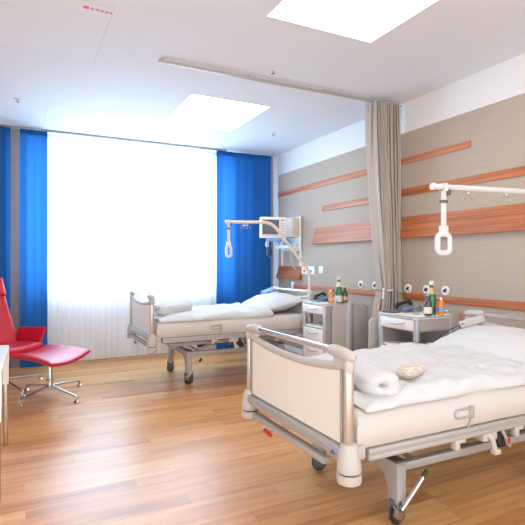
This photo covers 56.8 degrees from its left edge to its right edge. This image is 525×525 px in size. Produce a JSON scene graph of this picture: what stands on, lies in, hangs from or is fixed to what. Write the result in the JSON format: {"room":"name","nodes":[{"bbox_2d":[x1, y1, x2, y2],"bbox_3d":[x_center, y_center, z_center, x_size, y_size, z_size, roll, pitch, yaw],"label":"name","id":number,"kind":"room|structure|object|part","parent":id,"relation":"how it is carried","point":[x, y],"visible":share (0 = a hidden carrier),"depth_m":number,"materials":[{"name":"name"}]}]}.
{"room":"hospital room","nodes":[
{"label":"hospital room","id":0,"kind":"room"},
{"bbox_2d":[89,144,148,359],"bbox_3d":[-2.626,-0.170,6.156,6.030,2.840,0.200,0,0,-27],"label":"wall","id":1,"kind":"structure","parent":0,"point":[137,145],"depth_m":6.52,"materials":[{"name":"white paint"}]},
{"bbox_2d":[11,129,19,367],"bbox_3d":[-2.966,-0.170,5.818,0.200,2.840,0.100,0,0,-27],"label":"trim","id":2,"kind":"structure","parent":1,"relation":"attached to","point":[15,133],"depth_m":5.77,"materials":[{"name":"beige paint"}]},
{"bbox_2d":[136,156,138,288],"bbox_3d":[-1.206,-0.545,6.837,1.180,1.810,0.118,0,0,-27],"label":"window","id":3,"kind":"structure","parent":1,"relation":"in","point":[137,157],"depth_m":6.58,"materials":[{"name":"white glass"}]},
{"bbox_2d":[271,157,272,339],"bbox_3d":[0.059,-0.170,7.337,0.170,2.840,0.100,0,0,-27],"label":"trim","id":4,"kind":"structure","parent":1,"relation":"attached to","point":[271,157],"depth_m":7.33,"materials":[{"name":"beige paint"}]},
{"bbox_2d":[0,349,524,524],"bbox_3d":[-0.814,1.300,2.713,6.180,0.100,7.980,0,0,-27],"label":"floor","id":5,"kind":"structure","parent":0,"point":[141,444],"depth_m":2.99,"materials":[{"name":"brown wood"}]},
{"bbox_2d":[0,345,8,501],"bbox_3d":[-1.888,0.907,2.753,0.764,0.685,0.915,0,0,-25],"label":"side table","id":6,"kind":"object","parent":5,"relation":"on","point":[4,349],"visible":1,"depth_m":3.29,"materials":[{"name":"white laminate"}]},
{"bbox_3d":[-1.374,0.918,2.513,0.032,0.663,0.032,0,0,-25],"label":"leg","id":7,"kind":"part","parent":6,"relation":"part of","materials":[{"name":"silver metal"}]},
{"bbox_3d":[-1.749,0.918,3.303,0.032,0.663,0.032,0,0,-25],"label":"leg","id":8,"kind":"part","parent":6,"relation":"part of","materials":[{"name":"silver metal"}]},
{"bbox_2d":[0,277,47,397],"bbox_3d":[-2.578,0.704,4.782,0.812,1.092,0.805,0,0,-7],"label":"armchair","id":9,"kind":"object","parent":5,"relation":"on","point":[27,339],"visible":0.85,"depth_m":5.03,"materials":[{"name":"red leather"}]},
{"bbox_3d":[-2.814,0.590,4.950,0.258,0.580,0.580,0,0,33],"label":"backrest","id":10,"kind":"part","parent":9,"relation":"part of","materials":[{"name":"red leather"}]},
{"bbox_3d":[-2.380,1.186,4.630,0.428,0.096,0.036,0,0,40],"label":"leg","id":11,"kind":"part","parent":9,"relation":"part of","materials":[{"name":"silver metal"}]},
{"bbox_3d":[-2.565,0.868,4.787,0.540,0.148,0.520,0,0,33],"label":"seat","id":12,"kind":"part","parent":9,"relation":"part of","materials":[{"name":"red leather"}]},
{"bbox_3d":[-2.457,1.186,4.991,0.036,0.096,0.428,0,0,25],"label":"leg","id":13,"kind":"part","parent":9,"relation":"part of","materials":[{"name":"silver metal"}]},
{"bbox_3d":[-2.408,0.772,5.045,0.480,0.235,0.082,0,0,33],"label":"armrest","id":14,"kind":"part","parent":9,"relation":"part of","materials":[{"name":"red leather"}]},
{"bbox_2d":[9,344,89,406],"bbox_3d":[-1.911,1.021,4.380,0.675,0.457,1.033,0,0,-27],"label":"ottoman","id":15,"kind":"object","parent":5,"relation":"on","point":[51,355],"visible":1,"depth_m":4.37,"materials":[{"name":"red leather"}]},
{"bbox_3d":[-2.054,1.186,4.361,0.036,0.095,0.339,0,0,21],"label":"leg","id":16,"kind":"part","parent":15,"relation":"part of","materials":[{"name":"silver metal"}]},
{"bbox_3d":[-2.155,1.186,4.640,0.359,0.095,0.036,0,0,32],"label":"leg","id":17,"kind":"part","parent":15,"relation":"part of","materials":[{"name":"silver metal"}]},
{"bbox_3d":[-1.927,0.838,4.356,0.811,0.090,0.594,0,0,28],"label":"seat","id":18,"kind":"part","parent":15,"relation":"part of","materials":[{"name":"red leather"}]},
{"bbox_3d":[-1.811,1.186,4.424,0.379,0.095,0.036,0,0,33],"label":"leg","id":19,"kind":"part","parent":15,"relation":"part of","materials":[{"name":"silver metal"}]},
{"bbox_3d":[-1.917,1.186,4.740,0.036,0.096,0.395,0,0,19],"label":"leg","id":20,"kind":"part","parent":15,"relation":"part of","materials":[{"name":"silver metal"}]},
{"bbox_2d":[127,286,313,384],"bbox_3d":[-0.461,0.774,5.425,1.887,0.950,1.037,0,0,-27],"label":"hospital bed","id":21,"kind":"object","parent":5,"relation":"on","point":[176,335],"visible":0.61,"depth_m":4.99,"materials":[{"name":"beige laminate"}]},
{"bbox_3d":[-1.263,0.392,5.034,0.037,0.082,0.956,0,0,-27],"label":"frame","id":22,"kind":"part","parent":21,"relation":"part of","materials":[{"name":"grey plastic"}]},
{"bbox_3d":[-1.258,0.547,5.025,0.012,0.305,0.840,0,0,-27],"label":"footboard","id":23,"kind":"part","parent":21,"relation":"part of","materials":[{"name":"beige laminate"}]},
{"bbox_3d":[-1.050,0.549,4.609,0.043,0.332,0.032,0,0,-27],"label":"post","id":24,"kind":"part","parent":21,"relation":"part of","materials":[{"name":"beige plastic"}]},
{"bbox_3d":[-0.687,0.872,5.381,0.270,0.133,0.675,0,0,-27],"label":"lifting arm","id":25,"kind":"part","parent":21,"relation":"part of","materials":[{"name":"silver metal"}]},
{"bbox_2d":[154,302,273,322],"bbox_3d":[-0.636,0.537,5.335,1.249,0.092,0.914,0,0,-27],"label":"duvet","id":26,"kind":"object","parent":21,"relation":"on","point":[236,310],"visible":0.77,"depth_m":5.05,"materials":[{"name":"white fabric"}]},
{"bbox_2d":[154,301,192,314],"bbox_3d":[-0.935,0.472,5.080,0.201,0.126,0.467,0,0,39],"label":"rolled blanket","id":27,"kind":"object","parent":26,"relation":"on","point":[168,307],"visible":0.89,"depth_m":4.97,"materials":[{"name":"white fabric"}]},
{"bbox_3d":[-0.456,0.820,5.455,1.420,0.034,0.746,0,0,-27],"label":"lifting frame","id":28,"kind":"part","parent":21,"relation":"part of","materials":[{"name":"grey metal"}]},
{"bbox_3d":[-0.454,0.650,5.429,1.710,0.153,0.946,0,0,-27],"label":"mattress","id":29,"kind":"part","parent":21,"relation":"part of","materials":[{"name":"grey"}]},
{"bbox_3d":[-0.224,0.755,5.038,1.650,0.048,0.028,0,0,-27],"label":"rail","id":30,"kind":"part","parent":21,"relation":"part of","materials":[{"name":"grey metal"}]},
{"bbox_2d":[259,287,273,294],"bbox_3d":[-0.002,0.423,6.248,0.360,0.273,0.143,0,0,40],"label":"remote","id":31,"kind":"object","parent":21,"relation":"hanging from","point":[270,289],"visible":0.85,"depth_m":6.17,"materials":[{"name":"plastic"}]},
{"bbox_2d":[225,220,310,322],"bbox_3d":[0.064,0.176,5.365,0.958,1.288,0.048,0,0,-3],"label":"pole","id":32,"kind":"object","parent":21,"relation":"attached to","point":[228,222],"visible":0.99,"depth_m":5.36,"materials":[{"name":"beige metal"}]},
{"bbox_3d":[-0.372,-0.141,5.339,0.081,0.177,0.032,0,0,-4],"label":"grab handle","id":33,"kind":"part","parent":32,"relation":"part of","materials":[{"name":"white plastic"}]},
{"bbox_2d":[241,292,302,311],"bbox_3d":[0.100,0.468,5.729,0.525,0.228,0.777,0,0,-27],"label":"pillow","id":34,"kind":"object","parent":21,"relation":"on","point":[276,302],"visible":0.79,"depth_m":5.47,"materials":[{"name":"white fabric"}]},
{"bbox_3d":[0.332,0.392,5.835,0.037,0.082,0.956,0,0,-27],"label":"frame","id":35,"kind":"part","parent":21,"relation":"part of","materials":[{"name":"grey plastic"}]},
{"bbox_3d":[0.337,0.547,5.825,0.012,0.305,0.840,0,0,-27],"label":"headboard","id":36,"kind":"part","parent":21,"relation":"part of","materials":[{"name":"white plastic"}]},
{"bbox_2d":[302,297,367,356],"bbox_3d":[0.749,0.816,5.130,0.528,0.869,0.550,0,0,-27],"label":"nightstand","id":37,"kind":"object","parent":5,"relation":"on","point":[343,324],"visible":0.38,"depth_m":4.94,"materials":[{"name":"white laminate"}]},
{"bbox_3d":[0.531,0.769,5.067,0.022,0.171,0.362,0,0,-27],"label":"drawer","id":38,"kind":"part","parent":37,"relation":"part of","materials":[{"name":"white plastic"}]},
{"bbox_3d":[0.531,0.484,5.067,0.022,0.084,0.362,0,0,-27],"label":"drawer","id":39,"kind":"part","parent":37,"relation":"part of","materials":[{"name":"white laminate"}]},
{"bbox_3d":[0.531,0.988,5.067,0.022,0.245,0.362,0,0,-27],"label":"door","id":40,"kind":"part","parent":37,"relation":"part of","materials":[{"name":"white laminate"}]},
{"bbox_2d":[306,323,322,328],"bbox_3d":[0.685,0.670,5.144,0.320,0.016,0.406,0,0,-27],"label":"shelf","id":41,"kind":"object","parent":37,"relation":"attached to","point":[308,325],"depth_m":5.11,"materials":[{"name":"white laminate"}]},
{"bbox_2d":[313,292,327,301],"bbox_3d":[0.656,0.368,5.209,0.206,0.093,0.150,0,0,-44],"label":"telephone","id":42,"kind":"object","parent":37,"relation":"on","point":[324,298],"visible":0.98,"depth_m":5.19,"materials":[{"name":"grey plastic"}]},
{"bbox_2d":[302,300,350,305],"bbox_3d":[0.687,0.426,5.145,0.379,0.022,0.454,0,0,-27],"label":"countertop","id":43,"kind":"structure","parent":37,"relation":"on","point":[308,300],"depth_m":5.03,"materials":[{"name":"white laminate"}]},
{"bbox_3d":[0.687,0.419,5.145,0.391,0.012,0.466,0,0,-27],"label":"edge trim","id":44,"kind":"part","parent":37,"relation":"part of","materials":[{"name":"grey plastic"}]},
{"bbox_2d":[328,290,333,302],"bbox_3d":[0.701,0.345,4.945,0.057,0.139,0.056,0,0,-27],"label":"juice bottle","id":45,"kind":"object","parent":37,"relation":"on","point":[331,294],"visible":0.99,"depth_m":4.93,"materials":[{"name":"orange plastic"}]},
{"bbox_2d":[335,277,341,302],"bbox_3d":[0.787,0.280,5.003,0.076,0.270,0.075,0,0,-27],"label":"bottle","id":46,"kind":"object","parent":37,"relation":"on","point":[338,290],"visible":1,"depth_m":4.97,"materials":[{"name":"green glass"}]},
{"bbox_2d":[342,285,347,302],"bbox_3d":[0.854,0.326,5.030,0.062,0.177,0.061,0,0,-27],"label":"bottle","id":47,"kind":"object","parent":37,"relation":"on","point":[344,293],"visible":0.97,"depth_m":5.01,"materials":[{"name":"brown glass"}]},
{"bbox_2d":[241,310,524,524],"bbox_3d":[0.937,0.797,2.775,1.887,0.904,1.037,0,0,-27],"label":"hospital bed","id":48,"kind":"object","parent":5,"relation":"on","point":[312,397],"visible":0.65,"depth_m":2.25,"materials":[{"name":"beige laminate"}]},
{"bbox_3d":[-0.070,0.594,2.791,0.043,0.332,0.032,0,0,-27],"label":"post","id":49,"kind":"part","parent":48,"relation":"part of","materials":[{"name":"beige"}]},
{"bbox_3d":[0.135,0.437,2.384,0.037,0.082,0.956,0,0,-27],"label":"frame","id":50,"kind":"part","parent":48,"relation":"part of","materials":[{"name":"grey plastic"}]},
{"bbox_3d":[0.139,0.592,2.375,0.012,0.305,0.840,0,0,-27],"label":"footboard","id":51,"kind":"part","parent":48,"relation":"part of","materials":[{"name":"beige plastic"}]},
{"bbox_3d":[0.348,0.594,1.959,0.043,0.332,0.032,0,0,-27],"label":"post","id":52,"kind":"part","parent":48,"relation":"part of","materials":[{"name":"beige"}]},
{"bbox_3d":[0.711,0.914,2.732,0.270,0.129,0.675,0,0,-27],"label":"lifting arm","id":53,"kind":"part","parent":48,"relation":"part of","materials":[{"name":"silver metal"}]},
{"bbox_2d":[309,342,524,412],"bbox_3d":[0.815,0.579,2.714,1.368,0.097,0.920,0,0,-27],"label":"duvet","id":54,"kind":"object","parent":48,"relation":"on","point":[452,371],"visible":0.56,"depth_m":2.51,"materials":[{"name":"white fabric"}]},
{"bbox_2d":[354,361,401,394],"bbox_3d":[0.513,0.542,2.301,0.218,0.123,0.368,0,0,-6],"label":"rolled blanket","id":55,"kind":"object","parent":54,"relation":"on","point":[369,378],"visible":0.86,"depth_m":2.14,"materials":[{"name":"white fabric"}]},
{"bbox_2d":[394,362,427,378],"bbox_3d":[0.732,0.531,2.387,0.177,0.077,0.082,0,0,-41],"label":"cushion","id":56,"kind":"object","parent":54,"relation":"on","point":[411,370],"visible":1,"depth_m":2.35,"materials":[{"name":"beige fabric"}]},
{"bbox_3d":[0.944,0.696,2.779,1.710,0.153,0.947,0,0,-27],"label":"mattress","id":57,"kind":"part","parent":48,"relation":"part of","materials":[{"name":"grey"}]},
{"bbox_3d":[1.173,0.800,2.388,1.650,0.048,0.028,0,0,-27],"label":"rail","id":58,"kind":"part","parent":48,"relation":"part of","materials":[{"name":"grey metal"}]},
{"bbox_2d":[436,315,485,340],"bbox_3d":[1.431,0.483,3.552,0.371,0.253,0.145,0,0,37],"label":"remote","id":59,"kind":"object","parent":48,"relation":"hanging from","point":[479,319],"visible":0.85,"depth_m":3.47,"materials":[{"name":"grey plastic"}]},
{"bbox_2d":[429,183,524,254],"bbox_3d":[1.459,0.135,2.978,0.943,1.230,0.144,0,0,-20],"label":"pole","id":60,"kind":"object","parent":48,"relation":"attached to","point":[445,189],"visible":1,"depth_m":2.89,"materials":[{"name":"white painted metal"},{"name":"white plastic"},{"name":"dark grey plastic"}]},
{"bbox_3d":[1.081,-0.131,2.894,0.123,0.177,0.032,0,0,-20],"label":"grab handle","id":61,"kind":"part","parent":60,"relation":"part of","materials":[{"name":"white plastic"}]},
{"bbox_2d":[430,325,524,361],"bbox_3d":[1.520,0.529,3.113,0.485,0.220,0.776,0,0,-27],"label":"pillow","id":62,"kind":"object","parent":48,"relation":"on","point":[504,342],"visible":0.62,"depth_m":3.02,"materials":[{"name":"white fabric"}]},
{"bbox_3d":[1.730,0.437,3.185,0.037,0.082,0.956,0,0,-27],"label":"frame","id":63,"kind":"part","parent":48,"relation":"part of","materials":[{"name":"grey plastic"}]},
{"bbox_3d":[1.197,0.863,2.386,0.064,0.093,0.016,0,0,-20],"label":"hinge lever","id":64,"kind":"part","parent":48,"relation":"part of","materials":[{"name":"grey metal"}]},
{"bbox_2d":[368,310,452,348],"bbox_3d":[1.211,0.816,4.009,0.438,0.869,0.585,0,0,-27],"label":"nightstand","id":65,"kind":"object","parent":5,"relation":"on","point":[402,327],"visible":0.25,"depth_m":3.95,"materials":[{"name":"white laminate"}]},
{"bbox_2d":[382,310,400,312],"bbox_3d":[1.071,0.408,4.029,0.100,0.012,0.120,0,0,-44],"label":"tray","id":66,"kind":"object","parent":65,"relation":"on","point":[385,311],"visible":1,"depth_m":3.99,"materials":[{"name":"grey plastic"}]},
{"bbox_3d":[1.076,0.484,3.881,0.022,0.084,0.372,0,0,-27],"label":"drawer","id":67,"kind":"part","parent":65,"relation":"part of","materials":[{"name":"white laminate"}]},
{"bbox_2d":[394,300,421,312],"bbox_3d":[1.233,0.368,4.116,0.206,0.093,0.150,0,0,-30],"label":"telephone","id":68,"kind":"object","parent":65,"relation":"on","point":[406,308],"visible":1,"depth_m":4.10,"materials":[{"name":"grey plastic"}]},
{"bbox_3d":[1.243,0.419,3.964,0.416,0.012,0.476,0,0,-27],"label":"edge trim","id":69,"kind":"part","parent":65,"relation":"part of","materials":[{"name":"grey"}]},
{"bbox_2d":[379,311,452,319],"bbox_3d":[1.243,0.426,3.964,0.404,0.022,0.464,0,0,-27],"label":"countertop","id":70,"kind":"structure","parent":65,"relation":"on","point":[414,314],"depth_m":3.83,"materials":[{"name":"white laminate"}]},
{"bbox_2d":[424,293,431,315],"bbox_3d":[1.286,0.326,3.768,0.062,0.177,0.061,0,0,-27],"label":"bottle","id":71,"kind":"object","parent":65,"relation":"on","point":[427,304],"visible":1,"depth_m":3.75,"materials":[{"name":"clear glass"}]},
{"bbox_2d":[428,281,435,314],"bbox_3d":[1.333,0.280,3.830,0.076,0.270,0.075,0,0,-27],"label":"bottle","id":72,"kind":"object","parent":65,"relation":"on","point":[431,283],"visible":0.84,"depth_m":3.80,"materials":[{"name":"green glass"}]},
{"bbox_2d":[437,297,443,314],"bbox_3d":[1.411,0.345,3.842,0.057,0.139,0.056,0,0,-27],"label":"juice bottle","id":73,"kind":"object","parent":65,"relation":"on","point":[440,304],"visible":0.99,"depth_m":3.82,"materials":[{"name":"orange plastic"}]},
{"bbox_2d":[0,0,524,156],"bbox_3d":[-0.814,-1.650,2.713,6.180,0.120,7.980,0,0,-27],"label":"ceiling","id":74,"kind":"structure","parent":0,"point":[448,42],"depth_m":3.98,"materials":[{"name":"white paint"}]},
{"bbox_2d":[0,0,114,62],"bbox_3d":[-1.537,-1.589,3.245,0.905,0.001,0.940,0,0,-27],"label":"ceiling panel","id":75,"kind":"object","parent":74,"relation":"attached to","point":[57,28],"visible":1,"depth_m":3.27,"materials":[{"name":"grey"}]},
{"bbox_2d":[82,6,111,13],"bbox_3d":[-1.038,-1.588,3.049,0.177,0.001,0.037,0,0,-27],"label":"sticker","id":76,"kind":"object","parent":75,"relation":"attached to","point":[85,7],"visible":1,"depth_m":3.04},
{"bbox_2d":[91,7,111,13],"bbox_3d":[-1.017,-1.588,3.063,0.128,0.001,0.026,0,0,-29],"label":"print","id":77,"kind":"object","parent":76,"relation":"attached to","point":[91,7],"depth_m":3.06,"materials":[{"name":"red paint"}]},
{"bbox_2d":[44,103,106,127],"bbox_3d":[-2.053,-1.589,5.286,0.575,0.001,0.710,0,0,-27],"label":"access hatch","id":78,"kind":"object","parent":74,"relation":"attached to","point":[61,114],"visible":1,"depth_m":5.24,"materials":[{"name":"grey"}]},
{"bbox_2d":[0,124,226,150],"bbox_3d":[-2.852,-1.584,5.702,5.220,0.012,0.076,0,0,-27],"label":"rail","id":79,"kind":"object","parent":74,"relation":"attached to","point":[2,125],"depth_m":6.16,"materials":[{"name":"grey metal"}]},
{"bbox_2d":[0,126,10,368],"bbox_3d":[-3.228,-0.168,5.496,0.662,2.805,0.050,0,0,-27],"label":"curtain","id":80,"kind":"object","parent":79,"relation":"hanging from","point":[5,132],"visible":0.79,"depth_m":5.64,"materials":[{"name":"fabric"}]},
{"bbox_2d":[20,129,46,367],"bbox_3d":[-2.712,-0.168,5.751,0.297,2.805,0.026,0,0,-27],"label":"curtain","id":81,"kind":"object","parent":79,"relation":"hanging from","point":[33,143],"visible":0.89,"depth_m":5.74,"materials":[{"name":"fabric"}]},
{"bbox_2d":[47,134,135,360],"bbox_3d":[-2.140,-0.170,6.110,1.087,2.780,0.028,0,0,-27],"label":"sheer curtain","id":82,"kind":"object","parent":79,"relation":"hanging from","point":[91,183],"visible":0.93,"depth_m":6.10,"materials":[{"name":"white fabric"}]},
{"bbox_2d":[139,144,215,354],"bbox_3d":[-1.125,-0.170,6.619,1.112,2.780,0.027,0,0,-27],"label":"sheer curtain","id":83,"kind":"object","parent":79,"relation":"hanging from","point":[177,186],"visible":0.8,"depth_m":6.60,"materials":[{"name":"white fabric"}]},
{"bbox_2d":[216,151,270,348],"bbox_3d":[-0.258,-0.168,6.988,0.860,2.805,0.038,0,0,-27],"label":"curtain","id":84,"kind":"object","parent":79,"relation":"hanging from","point":[243,180],"visible":0.77,"depth_m":6.96,"materials":[{"name":"fabric"}]},
{"bbox_2d":[162,93,271,131],"bbox_3d":[-0.523,-1.587,5.215,0.855,0.005,1.050,0,0,-27],"label":"recessed light","id":85,"kind":"object","parent":74,"relation":"in","point":[202,111],"visible":1,"depth_m":5.13,"materials":[{"name":"white paint"}]},
{"bbox_2d":[269,68,276,74],"bbox_3d":[0.087,-1.574,4.005,0.068,0.032,0.068,0,0,-27],"label":"sprinkler","id":86,"kind":"object","parent":74,"relation":"attached to","point":[272,70],"visible":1,"depth_m":4.00,"materials":[{"name":"white paint"}]},
{"bbox_2d":[158,58,401,107],"bbox_3d":[0.290,-1.574,4.325,2.460,0.032,0.028,0,0,-27],"label":"track","id":87,"kind":"object","parent":74,"relation":"attached to","point":[161,60],"visible":0.8,"depth_m":4.17,"materials":[{"name":"silver metal"}]},
{"bbox_2d":[365,100,403,317],"bbox_3d":[1.231,-0.185,4.794,0.404,2.750,0.265,0,0,-31],"label":"privacy curtain","id":88,"kind":"object","parent":87,"relation":"hanging from","point":[382,119],"visible":0.71,"depth_m":4.75,"materials":[{"name":"beige fabric"}]},
{"bbox_2d":[265,0,439,42],"bbox_3d":[0.638,-1.587,2.841,0.860,0.005,1.065,0,0,-27],"label":"recessed light","id":89,"kind":"object","parent":74,"relation":"in","point":[367,21],"visible":1,"depth_m":3.10,"materials":[{"name":"white paint"}]},
{"bbox_2d":[273,53,524,341],"bbox_3d":[1.881,-0.170,4.066,0.150,2.840,7.980,0,0,-27],"label":"wall","id":90,"kind":"structure","parent":0,"point":[504,80],"depth_m":4.56,"materials":[{"name":"white paint"}]},
{"bbox_2d":[275,216,301,269],"bbox_3d":[0.338,-0.264,6.758,0.175,0.733,0.545,0,0,-27],"label":"station","id":91,"kind":"object","parent":90,"relation":"attached to","point":[293,224],"visible":0.73,"depth_m":6.57,"materials":[{"name":"white plastic"}]},
{"bbox_2d":[259,217,285,257],"bbox_3d":[0.214,-0.336,6.551,0.294,0.543,0.556,0,0,41],"label":"patient monitor","id":92,"kind":"object","parent":91,"relation":"attached to","point":[268,232],"visible":0.92,"depth_m":6.42,"materials":[{"name":"white plastic"}]},
{"bbox_2d":[275,245,299,248],"bbox_3d":[0.347,-0.215,6.720,0.157,0.040,0.420,0,0,-27],"label":"shelf","id":93,"kind":"object","parent":91,"relation":"attached to","point":[281,246],"depth_m":6.66,"materials":[{"name":"white laminate"}]},
{"bbox_2d":[286,219,290,235],"bbox_3d":[0.338,-0.477,6.637,0.008,0.215,0.220,0,0,-27],"label":"dispenser","id":94,"kind":"object","parent":91,"relation":"on","point":[288,221],"depth_m":6.60,"materials":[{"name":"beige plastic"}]},
{"bbox_2d":[286,218,298,237],"bbox_3d":[0.394,-0.470,6.665,0.122,0.260,0.260,0,0,-27],"label":"dispenser","id":95,"kind":"object","parent":91,"relation":"on","point":[292,224],"depth_m":6.55,"materials":[{"name":"beige plastic"}]},
{"bbox_2d":[276,266,301,278],"bbox_3d":[0.366,0.139,6.842,0.050,0.178,0.660,0,0,-27],"label":"wooden wall panel","id":96,"kind":"object","parent":90,"relation":"attached to","point":[286,272],"visible":1,"depth_m":6.80,"materials":[{"name":"brown wood"}]},
{"bbox_2d":[284,344,301,354],"bbox_3d":[1.913,1.215,3.814,0.018,0.070,7.500,0,0,-27],"label":"baseboard","id":97,"kind":"structure","parent":90,"relation":"attached to","point":[286,347],"depth_m":6.75,"materials":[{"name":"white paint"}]},
{"bbox_2d":[302,266,314,273],"bbox_3d":[0.615,0.099,6.371,0.028,0.096,0.295,0,0,-27],"label":"switch plate","id":98,"kind":"object","parent":90,"relation":"attached to","point":[311,268],"visible":0.72,"depth_m":6.32,"materials":[{"name":"white plastic"}]},
{"bbox_2d":[319,266,323,273],"bbox_3d":[0.740,0.092,6.134,0.017,0.095,0.100,0,0,-27],"label":"switch plate","id":99,"kind":"object","parent":90,"relation":"attached to","point":[321,268],"visible":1,"depth_m":6.11,"materials":[{"name":"white plastic"}]},
{"bbox_2d":[278,169,366,196],"bbox_3d":[0.734,-0.996,6.151,0.012,0.068,2.235,0,0,-27],"label":"wall strip","id":100,"kind":"object","parent":90,"relation":"attached to","point":[360,173],"visible":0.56,"depth_m":6.04,"materials":[{"name":"brown wood"}]},
{"bbox_2d":[293,284,375,295],"bbox_3d":[0.843,0.330,5.934,0.012,0.065,1.950,0,0,-27],"label":"wall strip","id":101,"kind":"object","parent":90,"relation":"attached to","point":[296,286],"visible":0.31,"depth_m":5.87,"materials":[{"name":"brown wood"}]},
{"bbox_2d":[311,222,371,243],"bbox_3d":[0.947,-0.342,5.679,0.055,0.208,1.300,0,0,-27],"label":"wooden wall panel","id":102,"kind":"object","parent":90,"relation":"attached to","point":[354,232],"visible":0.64,"depth_m":5.67,"materials":[{"name":"brown wood"}]},
{"bbox_2d":[322,197,368,211],"bbox_3d":[1.005,-0.677,5.612,0.012,0.069,1.129,0,0,-27],"label":"wall strip","id":103,"kind":"object","parent":90,"relation":"attached to","point":[362,201],"visible":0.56,"depth_m":5.65,"materials":[{"name":"brown wood"}]},
{"bbox_2d":[358,281,363,287],"bbox_3d":[1.097,0.246,5.418,0.022,0.086,0.086,0,0,-27],"label":"wall outlet","id":104,"kind":"object","parent":90,"relation":"attached to","point":[360,284],"visible":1,"depth_m":5.41,"materials":[{"name":"white plastic"}]},
{"bbox_2d":[279,93,524,349],"bbox_3d":[1.921,-0.048,3.809,0.008,2.475,7.485,0,0,-27],"label":"wall panel","id":105,"kind":"object","parent":90,"relation":"attached to","point":[480,265],"depth_m":4.46,"materials":[{"name":"beige wood"}]},
{"bbox_2d":[404,284,411,292],"bbox_3d":[1.425,0.255,4.765,0.022,0.086,0.086,0,0,-27],"label":"wall outlet","id":106,"kind":"object","parent":90,"relation":"attached to","point":[407,288],"visible":1,"depth_m":4.75,"materials":[{"name":"white plastic"}]},
{"bbox_2d":[423,285,428,293],"bbox_3d":[1.533,0.254,4.548,0.022,0.086,0.086,0,0,-27],"label":"wall outlet","id":107,"kind":"object","parent":90,"relation":"attached to","point":[426,287],"visible":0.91,"depth_m":4.54,"materials":[{"name":"white plastic"}]},
{"bbox_2d":[401,140,470,164],"bbox_3d":[1.504,-1.005,4.619,0.012,0.058,1.154,0,0,-27],"label":"wall strip","id":108,"kind":"object","parent":90,"relation":"attached to","point":[467,144],"visible":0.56,"depth_m":4.42,"materials":[{"name":"brown wood"}]},
{"bbox_2d":[441,286,449,294],"bbox_3d":[1.635,0.252,4.346,0.022,0.086,0.086,0,0,-27],"label":"wall outlet","id":109,"kind":"object","parent":90,"relation":"attached to","point":[445,290],"visible":1,"depth_m":4.34,"materials":[{"name":"white plastic"}]},
{"bbox_2d":[459,312,464,328],"bbox_3d":[1.739,0.541,4.150,0.012,0.218,0.133,0,0,-27],"label":"wall strip","id":110,"kind":"object","parent":90,"relation":"attached to","point":[461,315],"visible":0.2,"depth_m":4.18,"materials":[{"name":"brown wood"}]},
{"bbox_2d":[400,203,524,237],"bbox_3d":[1.881,-0.346,3.825,0.050,0.208,2.750,0,0,-27],"label":"wooden wall panel","id":111,"kind":"object","parent":90,"relation":"attached to","point":[505,218],"visible":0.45,"depth_m":4.07,"materials":[{"name":"brown wood"}]},
{"bbox_2d":[401,166,524,196],"bbox_3d":[1.897,-0.695,3.834,0.012,0.071,2.750,0,0,-27],"label":"wall strip","id":112,"kind":"object","parent":90,"relation":"attached to","point":[518,171],"visible":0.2,"depth_m":4.05,"materials":[{"name":"brown wood"}]},
{"bbox_2d":[402,293,524,310],"bbox_3d":[1.909,0.331,3.812,0.012,0.066,2.700,0,0,-27],"label":"wall strip","id":113,"kind":"object","parent":90,"relation":"attached to","point":[503,304],"visible":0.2,"depth_m":4.05,"materials":[{"name":"brown wood"}]}
]}

